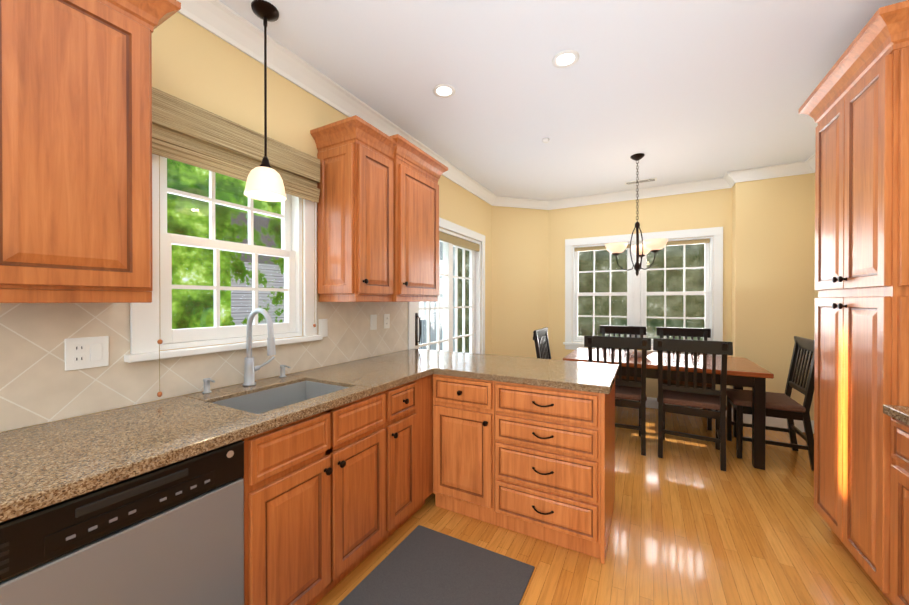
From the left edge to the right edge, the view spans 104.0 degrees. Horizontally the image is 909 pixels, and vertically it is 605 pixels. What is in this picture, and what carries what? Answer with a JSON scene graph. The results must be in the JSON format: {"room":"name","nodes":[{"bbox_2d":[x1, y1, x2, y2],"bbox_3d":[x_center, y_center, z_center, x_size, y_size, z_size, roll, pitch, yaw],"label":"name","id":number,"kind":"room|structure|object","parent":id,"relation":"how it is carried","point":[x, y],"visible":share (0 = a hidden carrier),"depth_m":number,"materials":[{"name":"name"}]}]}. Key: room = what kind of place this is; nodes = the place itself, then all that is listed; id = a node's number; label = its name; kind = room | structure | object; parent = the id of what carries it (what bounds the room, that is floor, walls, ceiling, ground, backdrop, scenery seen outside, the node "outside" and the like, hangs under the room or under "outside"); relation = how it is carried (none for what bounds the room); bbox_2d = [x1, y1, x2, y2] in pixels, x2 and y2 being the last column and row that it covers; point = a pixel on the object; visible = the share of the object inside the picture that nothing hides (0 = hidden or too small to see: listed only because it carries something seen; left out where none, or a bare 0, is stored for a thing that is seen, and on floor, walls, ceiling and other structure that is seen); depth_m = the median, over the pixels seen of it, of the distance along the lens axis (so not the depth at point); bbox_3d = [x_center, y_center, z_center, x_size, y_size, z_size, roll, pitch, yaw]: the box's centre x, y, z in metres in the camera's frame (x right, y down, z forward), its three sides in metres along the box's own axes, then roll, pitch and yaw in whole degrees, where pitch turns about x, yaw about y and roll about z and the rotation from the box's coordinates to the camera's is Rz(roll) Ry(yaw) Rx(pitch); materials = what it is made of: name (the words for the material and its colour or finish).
{"room":"dining room and kitchen","nodes":[
{"label":"dining room and kitchen","id":0,"kind":"room"},
{"bbox_2d":[0,12,491,432],"bbox_3d":[-1.063,-0.038,2.080,0.150,2.740,6.320,0,0,28],"label":"wall","id":1,"kind":"structure","parent":0,"point":[194,63],"depth_m":1.88,"materials":[{"name":"yellow paint"}]},
{"bbox_2d":[0,0,180,302],"bbox_3d":[-1.272,-0.534,1.128,0.382,1.070,0.533,0,0,28],"label":"upper cabinet","id":2,"kind":"object","parent":1,"relation":"attached to","point":[75,151],"visible":1,"depth_m":1.07,"materials":[{"name":"brown wood"}]},
{"bbox_2d":[0,302,407,431],"bbox_3d":[-1.251,0.209,1.565,0.006,0.418,3.533,0,0,28],"label":"tile backsplash","id":3,"kind":"structure","parent":1,"relation":"attached to","point":[39,384],"depth_m":1.40,"materials":[{"name":"beige tile"}]},
{"bbox_2d":[65,336,108,370],"bbox_3d":[-1.371,0.188,1.327,0.009,0.116,0.118,0,0,28],"label":"electrical outlet plate","id":4,"kind":"object","parent":3,"relation":"attached to","point":[86,352],"visible":1,"depth_m":1.32,"materials":[{"name":"white plastic"}]},
{"bbox_2d":[319,319,327,336],"bbox_3d":[-0.848,0.165,2.294,0.009,0.116,0.070,0,0,28],"label":"electrical outlet plate","id":5,"kind":"object","parent":3,"relation":"attached to","point":[323,327],"visible":0.92,"depth_m":2.29,"materials":[{"name":"white plastic"}]},
{"bbox_2d":[370,314,376,329],"bbox_3d":[-0.619,0.151,2.718,0.009,0.116,0.070,0,0,28],"label":"electrical outlet plate","id":6,"kind":"object","parent":3,"relation":"attached to","point":[373,322],"visible":1,"depth_m":2.71,"materials":[{"name":"white plastic"}]},
{"bbox_2d":[384,314,389,328],"bbox_3d":[-0.544,0.150,2.856,0.008,0.116,0.070,0,0,28],"label":"electrical outlet plate","id":7,"kind":"object","parent":3,"relation":"attached to","point":[386,320],"visible":1,"depth_m":2.85,"materials":[{"name":"white plastic"}]},
{"bbox_2d":[124,154,322,362],"bbox_3d":[-1.143,-0.325,1.868,0.190,1.125,0.958,0,0,28],"label":"kitchen window","id":8,"kind":"structure","parent":1,"relation":"in","point":[150,324],"depth_m":1.79,"materials":[{"name":"white wood"}]},
{"bbox_2d":[152,87,319,396],"bbox_3d":[-1.056,-0.246,1.834,0.045,1.282,0.873,0,0,28],"label":"roman shade","id":9,"kind":"object","parent":8,"relation":"attached to","point":[183,131],"visible":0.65,"depth_m":1.69,"materials":[{"name":"beige fabric"}]},
{"bbox_2d":[310,115,447,301],"bbox_3d":[-0.476,-0.556,2.569,0.412,1.100,1.022,0,0,28],"label":"upper cabinet","id":10,"kind":"object","parent":1,"relation":"attached to","point":[378,222],"visible":1,"depth_m":2.24,"materials":[{"name":"brown wood"}]},
{"bbox_2d":[408,217,484,353],"bbox_3d":[-0.066,0.234,3.881,0.173,2.180,1.665,0,0,28],"label":"sliding door","id":11,"kind":"structure","parent":1,"relation":"in","point":[450,240],"depth_m":4.07,"materials":[{"name":"white"}]},
{"bbox_2d":[177,0,814,209],"bbox_3d":[0.650,-1.352,1.574,3.336,0.105,6.766,0,0,28],"label":"crown molding","id":12,"kind":"structure","parent":1,"relation":"attached to","point":[221,20],"depth_m":2.52,"materials":[{"name":"white wood"}]},
{"bbox_2d":[492,206,547,357],"bbox_3d":[0.906,-0.051,4.990,1.075,2.740,0.108,0,0,-16],"label":"wall","id":13,"kind":"structure","parent":0,"point":[519,276],"depth_m":4.93,"materials":[{"name":"yellow paint"}]},
{"bbox_2d":[219,0,905,200],"bbox_3d":[0.650,-1.456,1.574,3.940,0.100,7.370,0,0,28],"label":"ceiling","id":14,"kind":"structure","parent":0,"point":[678,91],"depth_m":2.21,"materials":[{"name":"white paint"}]},
{"bbox_2d":[244,0,286,201],"bbox_3d":[-0.909,-0.958,1.709,0.182,0.896,0.182,0,0,28],"label":"light","id":15,"kind":"object","parent":14,"relation":"hanging from","point":[264,181],"visible":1,"depth_m":1.69,"materials":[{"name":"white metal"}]},
{"bbox_2d":[433,84,454,97],"bbox_3d":[-0.069,-1.405,2.361,0.150,0.007,0.150,0,0,28],"label":"recessed light","id":16,"kind":"object","parent":14,"relation":"in","point":[444,90],"visible":1,"depth_m":2.35,"materials":[{"name":"white"}]},
{"bbox_2d":[542,138,548,142],"bbox_3d":[0.790,-1.400,3.073,0.060,0.024,0.060,0,0,28],"label":"smoke detector","id":17,"kind":"object","parent":14,"relation":"attached to","point":[545,140],"visible":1,"depth_m":3.06,"materials":[{"name":"white plastic"}]},
{"bbox_2d":[552,50,578,67],"bbox_3d":[0.641,-1.404,2.051,0.150,0.007,0.150,0,0,28],"label":"recessed light","id":18,"kind":"object","parent":14,"relation":"in","point":[565,58],"visible":1,"depth_m":2.04,"materials":[{"name":"white"}]},
{"bbox_2d":[605,153,667,275],"bbox_3d":[1.764,-0.832,3.461,0.532,1.164,0.516,0,0,28],"label":"dining chandelier","id":19,"kind":"object","parent":14,"relation":"hanging from","point":[654,246],"visible":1,"depth_m":3.41,"materials":[{"name":"white glass"}]},
{"bbox_2d":[625,178,656,184],"bbox_3d":[2.171,-1.412,4.145,0.330,0.008,0.100,0,0,28],"label":"ceiling vent","id":20,"kind":"object","parent":14,"relation":"in","point":[641,181],"visible":0.98,"depth_m":4.13,"materials":[{"name":"white metal"}]},
{"bbox_2d":[315,406,891,604],"bbox_3d":[0.650,1.384,1.586,3.940,0.100,7.370,0,0,28],"label":"floor","id":21,"kind":"structure","parent":0,"point":[692,523],"depth_m":2.00,"materials":[{"name":"brown wood"}]},
{"bbox_2d":[0,440,243,604],"bbox_3d":[-1.128,0.901,1.093,0.635,0.866,0.598,0,0,28],"label":"dishwasher","id":22,"kind":"object","parent":21,"relation":"on","point":[172,534],"visible":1,"depth_m":0.96,"materials":[{"name":"silver plastic"}]},
{"bbox_2d":[242,432,265,604],"bbox_3d":[-1.136,0.897,1.098,0.655,0.872,0.689,0,0,28],"label":"base cabinet","id":23,"kind":"object","parent":21,"relation":"on","point":[254,477],"depth_m":1.23,"materials":[{"name":"brown wood"}]},
{"bbox_2d":[266,386,397,604],"bbox_3d":[-0.806,0.895,1.710,0.655,0.872,0.782,0,0,28],"label":"base cabinet","id":24,"kind":"object","parent":21,"relation":"on","point":[333,497],"depth_m":1.52,"materials":[{"name":"brown wood"}]},
{"bbox_2d":[0,349,463,521],"bbox_3d":[-0.917,0.438,1.480,0.660,0.038,3.500,0,0,28],"label":"countertop","id":25,"kind":"structure","parent":24,"relation":"on","point":[46,464],"depth_m":1.16,"materials":[{"name":"stone"}]},
{"bbox_2d":[202,308,290,393],"bbox_3d":[-0.965,0.222,1.767,0.238,0.391,0.425,0,0,28],"label":"faucet","id":26,"kind":"object","parent":25,"relation":"on","point":[250,369],"visible":1,"depth_m":1.77,"materials":[{"name":"silver metal"}]},
{"bbox_2d":[212,381,348,413],"bbox_3d":[-0.786,0.541,1.660,0.430,0.209,0.570,0,0,28],"label":"sink basin","id":27,"kind":"object","parent":25,"relation":"in","point":[259,402],"visible":0.12,"depth_m":1.83,"materials":[{"name":"silver metal"}]},
{"bbox_2d":[398,378,421,527],"bbox_3d":[-0.581,0.893,2.124,0.655,0.872,0.324,0,0,28],"label":"base cabinet","id":28,"kind":"object","parent":21,"relation":"on","point":[409,394],"depth_m":2.05,"materials":[{"name":"brown wood"}]},
{"bbox_2d":[422,374,432,505],"bbox_3d":[-0.463,0.892,2.343,0.655,0.872,0.255,0,0,28],"label":"base cabinet","id":29,"kind":"object","parent":21,"relation":"on","point":[427,382],"depth_m":2.24,"materials":[{"name":"brown wood"}]},
{"bbox_2d":[372,357,419,364],"bbox_3d":[-0.392,0.434,2.388,0.360,0.038,0.004,0,0,28],"label":"countertop","id":30,"kind":"structure","parent":29,"relation":"on","point":[373,358],"depth_m":2.50,"materials":[{"name":"stone"}]},
{"bbox_2d":[433,374,436,505],"bbox_3d":[-0.237,0.890,2.709,0.651,0.872,0.685,0,0,28],"label":"base cabinet","id":31,"kind":"object","parent":21,"relation":"on","point":[434,375],"depth_m":2.26,"materials":[{"name":"brown wood"}]},
{"bbox_2d":[338,525,534,604],"bbox_3d":[-0.211,1.330,1.381,0.700,0.008,1.290,0,0,28],"label":"mat","id":32,"kind":"object","parent":21,"relation":"on","point":[420,565],"visible":1,"depth_m":1.72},
{"bbox_2d":[437,374,500,526],"bbox_3d":[0.210,0.891,2.467,0.487,0.872,0.685,0,0,28],"label":"base cabinet","id":33,"kind":"object","parent":21,"relation":"on","point":[468,409],"depth_m":2.15,"materials":[{"name":"brown wood"}]},
{"bbox_2d":[533,327,550,358],"bbox_3d":[1.215,0.812,3.944,0.562,1.023,0.540,0,0,28],"label":"end chair","id":34,"kind":"object","parent":21,"relation":"on","point":[541,340],"visible":0.19,"depth_m":4.02,"materials":[{"name":"black wood"}]},
{"bbox_2d":[501,382,614,563],"bbox_3d":[0.634,0.892,2.238,0.641,0.872,0.685,0,0,28],"label":"base cabinet","id":35,"kind":"object","parent":21,"relation":"on","point":[536,462],"depth_m":1.91,"materials":[{"name":"brown wood"}]},
{"bbox_2d":[436,353,618,393],"bbox_3d":[0.487,0.435,2.311,1.021,0.038,0.704,0,0,28],"label":"countertop","id":36,"kind":"structure","parent":35,"relation":"on","point":[562,374],"depth_m":2.17,"materials":[{"name":"stone"}]},
{"bbox_2d":[584,335,650,455],"bbox_3d":[1.561,0.814,3.386,0.542,1.023,0.586,0,0,28],"label":"chair","id":37,"kind":"object","parent":21,"relation":"on","point":[630,391],"visible":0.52,"depth_m":3.15,"materials":[{"name":"black wood"}]},
{"bbox_2d":[600,325,645,381],"bbox_3d":[2.018,0.810,4.302,0.540,1.023,0.562,0,0,28],"label":"chair","id":38,"kind":"object","parent":21,"relation":"on","point":[625,330],"visible":0.21,"depth_m":4.49,"materials":[{"name":"black wood"}]},
{"bbox_2d":[563,348,773,469],"bbox_3d":[1.983,0.937,3.524,1.600,0.773,0.890,0,0,28],"label":"dining table","id":39,"kind":"object","parent":21,"relation":"on","point":[743,372],"visible":0.62,"depth_m":3.02,"materials":[{"name":"brown wood"}]},
{"bbox_2d":[629,349,653,356],"bbox_3d":[1.894,0.503,3.610,0.250,0.091,0.250,0,0,28],"label":"fruit bowl","id":40,"kind":"object","parent":39,"relation":"on","point":[639,352],"visible":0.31,"depth_m":3.54,"materials":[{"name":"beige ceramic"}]},
{"bbox_2d":[657,327,711,430],"bbox_3d":[2.589,0.812,3.993,0.541,1.023,0.578,0,0,28],"label":"chair","id":41,"kind":"object","parent":21,"relation":"on","point":[704,333],"visible":0.25,"depth_m":4.14,"materials":[{"name":"black wood"}]},
{"bbox_2d":[653,338,732,470],"bbox_3d":[2.071,0.816,3.122,0.540,1.023,0.562,0,0,32],"label":"chair","id":42,"kind":"object","parent":21,"relation":"on","point":[704,398],"visible":1,"depth_m":2.94,"materials":[{"name":"black wood"}]},
{"bbox_2d":[726,336,814,470],"bbox_3d":[2.743,0.816,3.107,0.562,1.023,0.540,0,0,28],"label":"end chair","id":43,"kind":"object","parent":21,"relation":"on","point":[784,406],"visible":0.9,"depth_m":3.00,"materials":[{"name":"dark-stained wood"},{"name":"fabric seat"}]},
{"bbox_2d":[798,0,908,604],"bbox_3d":[2.215,0.070,1.664,0.663,2.523,0.868,0,0,28],"label":"pantry cabinet","id":44,"kind":"object","parent":21,"relation":"on","point":[855,106],"visible":0.98,"depth_m":1.64,"materials":[{"name":"brown wood"}]},
{"bbox_2d":[890,419,908,604],"bbox_3d":[1.826,0.898,0.895,0.612,0.872,0.956,0,0,28],"label":"base cabinet","id":45,"kind":"object","parent":21,"relation":"on","point":[899,569],"visible":0.85,"depth_m":1.37,"materials":[{"name":"brown wood"}]},
{"bbox_2d":[883,404,908,424],"bbox_3d":[1.327,0.445,-0.008,0.628,0.038,3.016,0,0,28],"label":"countertop","id":46,"kind":"structure","parent":45,"relation":"on","point":[900,413],"depth_m":1.39,"materials":[{"name":"stone"}]},
{"bbox_2d":[548,173,814,419],"bbox_3d":[2.587,-0.049,4.352,2.870,2.740,0.350,0,0,28],"label":"wall","id":47,"kind":"structure","parent":0,"point":[768,225],"depth_m":3.83,"materials":[{"name":"yellow paint"}]},
{"bbox_2d":[563,227,722,355],"bbox_3d":[2.342,-0.112,4.564,1.808,1.525,0.190,0,0,28],"label":"dining room window","id":48,"kind":"structure","parent":47,"relation":"in","point":[636,293],"depth_m":4.51,"materials":[{"name":"white wood"}]},
{"bbox_2d":[615,397,813,433],"bbox_3d":[2.055,1.255,4.181,3.338,0.130,0.863,0,0,28],"label":"baseboard","id":49,"kind":"structure","parent":47,"relation":"attached to","point":[651,402],"depth_m":3.75,"materials":[{"name":"white"}]},
{"bbox_2d":[814,235,817,339],"bbox_3d":[2.102,-0.032,0.596,0.150,2.740,6.720,0,0,28],"label":"wall","id":50,"kind":"structure","parent":0,"point":[815,294],"depth_m":3.58,"materials":[{"name":"yellow paint"}]},
{"label":"outside","id":51,"kind":"structure","parent":0,"visible":0},
{"bbox_2d":[167,158,283,328],"bbox_3d":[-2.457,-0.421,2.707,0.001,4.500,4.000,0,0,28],"label":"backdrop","id":52,"kind":"structure","parent":51,"point":[201,321],"depth_m":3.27,"materials":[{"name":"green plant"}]},
{"bbox_2d":[419,242,454,351],"bbox_3d":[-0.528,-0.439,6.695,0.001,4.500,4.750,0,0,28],"label":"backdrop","id":53,"kind":"structure","parent":51,"point":[432,324],"depth_m":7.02,"materials":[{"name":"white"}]},
{"bbox_2d":[458,244,704,352],"bbox_3d":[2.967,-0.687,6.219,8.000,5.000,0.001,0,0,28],"label":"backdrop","id":54,"kind":"structure","parent":51,"point":[583,305],"depth_m":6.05,"materials":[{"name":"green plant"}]}
]}

